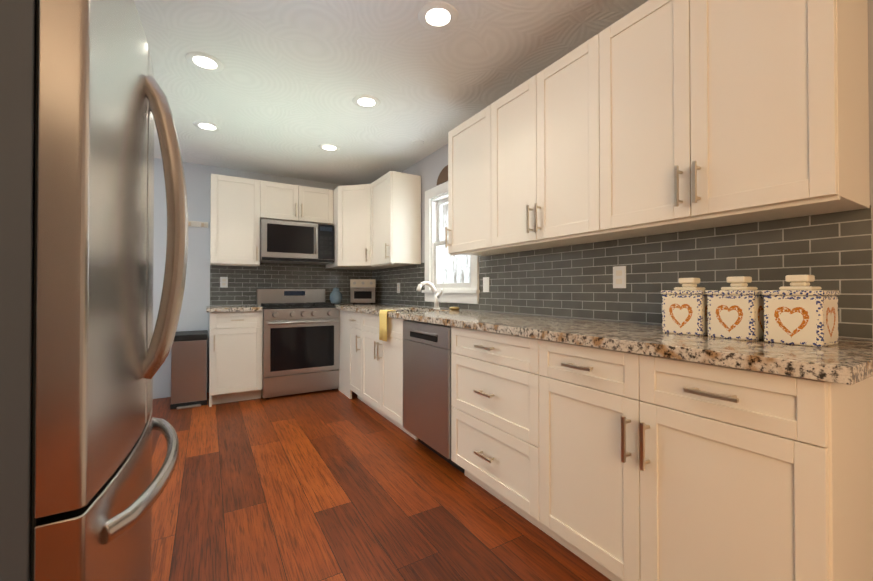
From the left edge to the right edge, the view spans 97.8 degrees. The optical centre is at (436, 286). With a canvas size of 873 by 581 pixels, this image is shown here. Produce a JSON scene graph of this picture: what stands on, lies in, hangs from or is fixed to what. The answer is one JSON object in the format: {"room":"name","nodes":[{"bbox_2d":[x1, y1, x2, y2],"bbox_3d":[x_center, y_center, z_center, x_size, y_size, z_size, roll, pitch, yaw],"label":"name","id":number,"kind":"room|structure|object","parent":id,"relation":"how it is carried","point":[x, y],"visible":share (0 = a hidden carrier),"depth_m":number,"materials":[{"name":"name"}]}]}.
{"room":"kitchen","nodes":[
{"label":"kitchen","id":0,"kind":"room"},
{"bbox_2d":[153,158,371,398],"bbox_3d":[-2.835,-0.089,3.896,4.790,2.430,0.108,0,-1,-31],"label":"wall","id":1,"kind":"structure","parent":0,"point":[194,315],"depth_m":4.07,"materials":[{"name":"grey paint"}]},
{"bbox_2d":[188,221,207,227],"bbox_3d":[-2.533,-0.663,4.011,0.220,0.060,0.030,0,-1,-31],"label":"hook rail","id":2,"kind":"object","parent":1,"relation":"attached to","point":[197,224],"visible":0.75,"depth_m":4.02,"materials":[{"name":"beige wood"}]},
{"bbox_2d":[220,277,227,287],"bbox_3d":[-2.312,-0.052,4.141,0.072,0.116,0.008,0,-1,-31],"label":"electrical outlet","id":3,"kind":"object","parent":1,"relation":"attached to","point":[223,282],"visible":1,"depth_m":4.14,"materials":[{"name":"white plastic"}]},
{"bbox_2d":[210,173,332,266],"bbox_3d":[-1.801,-0.675,4.235,1.227,0.912,0.379,0,-1,-31],"label":"upper cabinet","id":4,"kind":"object","parent":1,"relation":"attached to","point":[240,207],"visible":1,"depth_m":3.98,"materials":[{"name":"beige wood"}]},
{"bbox_2d":[260,219,333,264],"bbox_3d":[-1.590,-0.494,4.319,0.769,0.437,0.462,0,-1,-31],"label":"over-the-range microwave","id":5,"kind":"object","parent":4,"relation":"attached to","point":[287,242],"visible":0.98,"depth_m":4.14,"materials":[{"name":"silver metal"}]},
{"bbox_2d":[151,388,610,580],"bbox_3d":[-0.889,1.146,0.643,4.790,0.100,7.670,0,-1,-31],"label":"floor","id":6,"kind":"structure","parent":0,"point":[331,485],"depth_m":1.90,"materials":[{"name":"brown wood"}]},
{"bbox_2d":[0,0,187,580],"bbox_3d":[-1.131,0.198,0.879,0.929,1.800,0.910,0,-1,-31],"label":"fridge","id":7,"kind":"object","parent":6,"relation":"on","point":[84,347],"visible":1,"depth_m":0.66,"materials":[{"name":"grey metal"}]},
{"bbox_2d":[170,330,207,409],"bbox_3d":[-2.409,0.787,3.723,0.290,0.675,0.450,0,-1,-31],"label":"trash can","id":8,"kind":"object","parent":6,"relation":"on","point":[188,369],"visible":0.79,"depth_m":3.56,"materials":[{"name":"silver metal"}]},
{"bbox_2d":[209,311,262,406],"bbox_3d":[-2.066,0.683,3.905,0.454,0.885,0.650,0,-1,-31],"label":"base cabinet","id":9,"kind":"object","parent":6,"relation":"on","point":[235,353],"visible":0.96,"depth_m":3.67,"materials":[{"name":"beige wood"}]},
{"bbox_2d":[206,305,262,312],"bbox_3d":[-2.083,0.220,3.911,0.477,0.038,0.632,0,-1,-31],"label":"countertop","id":10,"kind":"structure","parent":9,"relation":"on","point":[236,308],"depth_m":3.70,"materials":[{"name":"stone"}]},
{"bbox_2d":[257,289,339,398],"bbox_3d":[-1.524,0.576,4.186,0.754,1.105,0.726,0,-1,-31],"label":"range","id":11,"kind":"object","parent":6,"relation":"on","point":[301,340],"visible":0.96,"depth_m":3.95,"materials":[{"name":"silver metal"}]},
{"bbox_2d":[346,311,405,409],"bbox_3d":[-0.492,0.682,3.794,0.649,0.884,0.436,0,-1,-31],"label":"base cabinet","id":12,"kind":"object","parent":6,"relation":"on","point":[374,366],"depth_m":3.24,"materials":[{"name":"beige wood"}]},
{"bbox_2d":[335,303,872,384],"bbox_3d":[0.023,0.306,2.919,0.672,0.228,4.499,0,-1,-31],"label":"countertop","id":13,"kind":"structure","parent":12,"relation":"on","point":[846,361],"depth_m":1.23,"materials":[{"name":"stone"}]},
{"bbox_2d":[330,288,341,303],"bbox_3d":[-1.207,0.107,4.573,0.150,0.200,0.150,0,-1,-31],"label":"jar","id":14,"kind":"object","parent":13,"relation":"on","point":[335,296],"visible":0.98,"depth_m":4.52,"materials":[{"name":"blue ceramic"}]},
{"bbox_2d":[350,279,375,303],"bbox_3d":[-0.919,0.058,4.755,0.304,0.302,0.292,0,-1,-11],"label":"toaster oven","id":15,"kind":"object","parent":13,"relation":"on","point":[362,290],"visible":1,"depth_m":4.64,"materials":[{"name":"silver metal"}]},
{"bbox_2d":[379,310,395,341],"bbox_3d":[-0.394,0.300,2.994,0.093,0.236,0.160,0,-1,-31],"label":"hanging towel","id":16,"kind":"object","parent":13,"relation":"hanging from","point":[382,325],"visible":0.98,"depth_m":2.95,"materials":[{"name":"yellow fabric"}]},
{"bbox_2d":[416,281,442,308],"bbox_3d":[-0.051,0.071,3.312,0.237,0.248,0.147,0,-1,-31],"label":"faucet","id":17,"kind":"object","parent":13,"relation":"on","point":[437,295],"visible":1,"depth_m":3.35,"materials":[{"name":"white metal"}]},
{"bbox_2d":[449,307,459,310],"bbox_3d":[0.148,0.179,3.170,0.090,0.030,0.090,0,-1,-31],"label":"soap dish","id":18,"kind":"object","parent":13,"relation":"on","point":[454,308],"visible":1,"depth_m":3.14,"materials":[{"name":"gold metal"}]},
{"bbox_2d":[661,278,707,335],"bbox_3d":[0.977,0.072,1.470,0.146,0.214,0.146,0,-1,-32],"label":"canister","id":19,"kind":"object","parent":13,"relation":"on","point":[684,309],"visible":0.9,"depth_m":1.43,"materials":[{"name":"ceramic"}]},
{"bbox_2d":[706,276,764,340],"bbox_3d":[1.059,0.070,1.332,0.146,0.214,0.146,0,-1,-28],"label":"canister","id":20,"kind":"object","parent":13,"relation":"on","point":[735,310],"visible":0.94,"depth_m":1.29,"materials":[{"name":"ceramic"}]},
{"bbox_2d":[762,275,839,346],"bbox_3d":[1.142,0.069,1.195,0.146,0.214,0.146,0,-1,-30],"label":"canister","id":21,"kind":"object","parent":13,"relation":"on","point":[799,310],"visible":1,"depth_m":1.15,"materials":[{"name":"ceramic"}]},
{"bbox_2d":[403,320,464,472],"bbox_3d":[0.185,0.674,2.620,0.655,0.881,0.602,0,-1,-31],"label":"dishwasher","id":22,"kind":"object","parent":6,"relation":"on","point":[427,406],"visible":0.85,"depth_m":2.40,"materials":[{"name":"silver metal"}]},
{"bbox_2d":[451,327,533,524],"bbox_3d":[0.552,0.666,2.054,0.649,0.884,0.739,0,-1,-31],"label":"base cabinet","id":23,"kind":"object","parent":6,"relation":"on","point":[492,374],"depth_m":1.87,"materials":[{"name":"beige wood"}]},
{"bbox_2d":[534,339,872,580],"bbox_3d":[0.941,0.661,1.407,0.649,0.884,0.884,0,-1,-31],"label":"base cabinet","id":24,"kind":"object","parent":6,"relation":"on","point":[613,465],"depth_m":1.10,"materials":[{"name":"beige wood"}]},
{"bbox_2d":[134,0,647,185],"bbox_3d":[-0.889,-1.384,0.666,4.790,0.100,7.670,0,-1,-31],"label":"ceiling","id":25,"kind":"structure","parent":0,"point":[284,87],"depth_m":2.32,"materials":[{"name":"paint"}]},
{"bbox_2d":[185,52,223,71],"bbox_3d":[-1.357,-1.317,2.233,0.196,0.006,0.196,0,-1,-31],"label":"recessed light","id":26,"kind":"object","parent":25,"relation":"in","point":[204,61],"visible":1,"depth_m":2.22,"materials":[{"name":"white plastic"}]},
{"bbox_2d":[193,121,220,131],"bbox_3d":[-1.869,-1.308,3.104,0.196,0.006,0.196,0,-1,-31],"label":"recessed light","id":27,"kind":"object","parent":25,"relation":"in","point":[207,126],"visible":1,"depth_m":3.10,"materials":[{"name":"white plastic"}]},
{"bbox_2d":[319,143,339,151],"bbox_3d":[-1.003,-1.304,3.565,0.196,0.006,0.196,0,-1,-31],"label":"recessed light","id":28,"kind":"object","parent":25,"relation":"in","point":[329,147],"visible":1,"depth_m":3.56,"materials":[{"name":"white plastic"}]},
{"bbox_2d":[352,95,379,108],"bbox_3d":[-0.497,-1.312,2.703,0.196,0.006,0.196,0,-1,-31],"label":"recessed light","id":29,"kind":"object","parent":25,"relation":"in","point":[366,101],"visible":1,"depth_m":2.69,"materials":[{"name":"white"}]},
{"bbox_2d":[411,140,423,144],"bbox_3d":[-0.173,-1.306,3.446,0.124,0.005,0.124,0,-1,-31],"label":"recessed light","id":30,"kind":"object","parent":25,"relation":"in","point":[417,142],"visible":1,"depth_m":3.44,"materials":[{"name":"white plastic"}]},
{"bbox_2d":[418,1,457,30],"bbox_3d":[0.008,-1.320,1.863,0.196,0.006,0.196,0,-1,-31],"label":"recessed light","id":31,"kind":"object","parent":25,"relation":"in","point":[438,16],"visible":1,"depth_m":1.85,"materials":[{"name":"white"}]},
{"bbox_2d":[372,0,872,340],"bbox_3d":[1.118,-0.108,1.859,0.108,2.430,7.470,0,-1,-31],"label":"wall","id":32,"kind":"structure","parent":0,"point":[830,251],"depth_m":1.82,"materials":[{"name":"tile"}]},
{"bbox_2d":[326,184,391,269],"bbox_3d":[-0.901,-0.679,4.521,0.615,0.900,0.815,0,-1,-31],"label":"upper cabinet","id":33,"kind":"object","parent":32,"relation":"attached to","point":[351,213],"visible":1,"depth_m":4.23,"materials":[{"name":"beige wood"}]},
{"bbox_2d":[370,171,420,266],"bbox_3d":[-0.459,-0.677,4.013,0.379,0.912,0.537,0,-1,-31],"label":"upper cabinet","id":34,"kind":"object","parent":32,"relation":"attached to","point":[395,218],"visible":1,"depth_m":3.82,"materials":[{"name":"beige wood"}]},
{"bbox_2d":[397,283,399,292],"bbox_3d":[-0.432,0.010,4.327,0.008,0.116,0.072,0,-1,-31],"label":"electrical outlet","id":35,"kind":"object","parent":32,"relation":"attached to","point":[398,287],"visible":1,"depth_m":4.32,"materials":[{"name":"white plastic"}]},
{"bbox_2d":[437,165,447,184],"bbox_3d":[0.113,-1.038,3.440,0.011,0.139,0.420,0,-1,-31],"label":"plaque","id":36,"kind":"object","parent":32,"relation":"attached to","point":[442,177],"visible":0.4,"depth_m":3.51,"materials":[{"name":"brown wood"}]},
{"bbox_2d":[422,181,479,303],"bbox_3d":[0.145,-0.408,3.447,0.145,1.095,0.904,0,-1,-31],"label":"window","id":37,"kind":"structure","parent":32,"relation":"in","point":[454,292],"depth_m":3.67,"materials":[{"name":"white wood"}]},
{"bbox_2d":[445,111,512,255],"bbox_3d":[0.374,-0.696,2.658,0.344,0.900,0.553,0,-1,-31],"label":"upper cabinet","id":38,"kind":"object","parent":32,"relation":"attached to","point":[464,141],"depth_m":2.64,"materials":[{"name":"beige wood"}]},
{"bbox_2d":[483,277,488,291],"bbox_3d":[0.386,-0.018,2.964,0.008,0.116,0.072,0,-1,-31],"label":"electrical outlet","id":39,"kind":"object","parent":32,"relation":"attached to","point":[485,284],"visible":1,"depth_m":2.96,"materials":[{"name":"white plastic"}]},
{"bbox_2d":[481,44,608,251],"bbox_3d":[0.685,-0.700,2.141,0.344,0.900,0.884,0,-1,-31],"label":"upper cabinet","id":40,"kind":"object","parent":32,"relation":"attached to","point":[533,136],"depth_m":2.05,"materials":[{"name":"beige wood"}]},
{"bbox_2d":[613,266,625,287],"bbox_3d":[0.963,-0.051,2.004,0.008,0.116,0.072,0,-1,-31],"label":"electrical outlet","id":41,"kind":"object","parent":32,"relation":"attached to","point":[619,276],"visible":1,"depth_m":2.00,"materials":[{"name":"white plastic"}]},
{"bbox_2d":[583,0,869,239],"bbox_3d":[1.063,-0.706,1.511,0.344,0.900,0.814,0,-1,-31],"label":"upper cabinet","id":42,"kind":"object","parent":32,"relation":"attached to","point":[651,117],"depth_m":1.32,"materials":[{"name":"beige wood"}]},
{"label":"outside","id":43,"kind":"structure","parent":0,"visible":0},
{"bbox_2d":[441,203,470,282],"bbox_3d":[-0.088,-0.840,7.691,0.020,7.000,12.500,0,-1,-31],"label":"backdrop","id":44,"kind":"structure","parent":43,"point":[445,262],"depth_m":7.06,"materials":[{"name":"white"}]}
]}

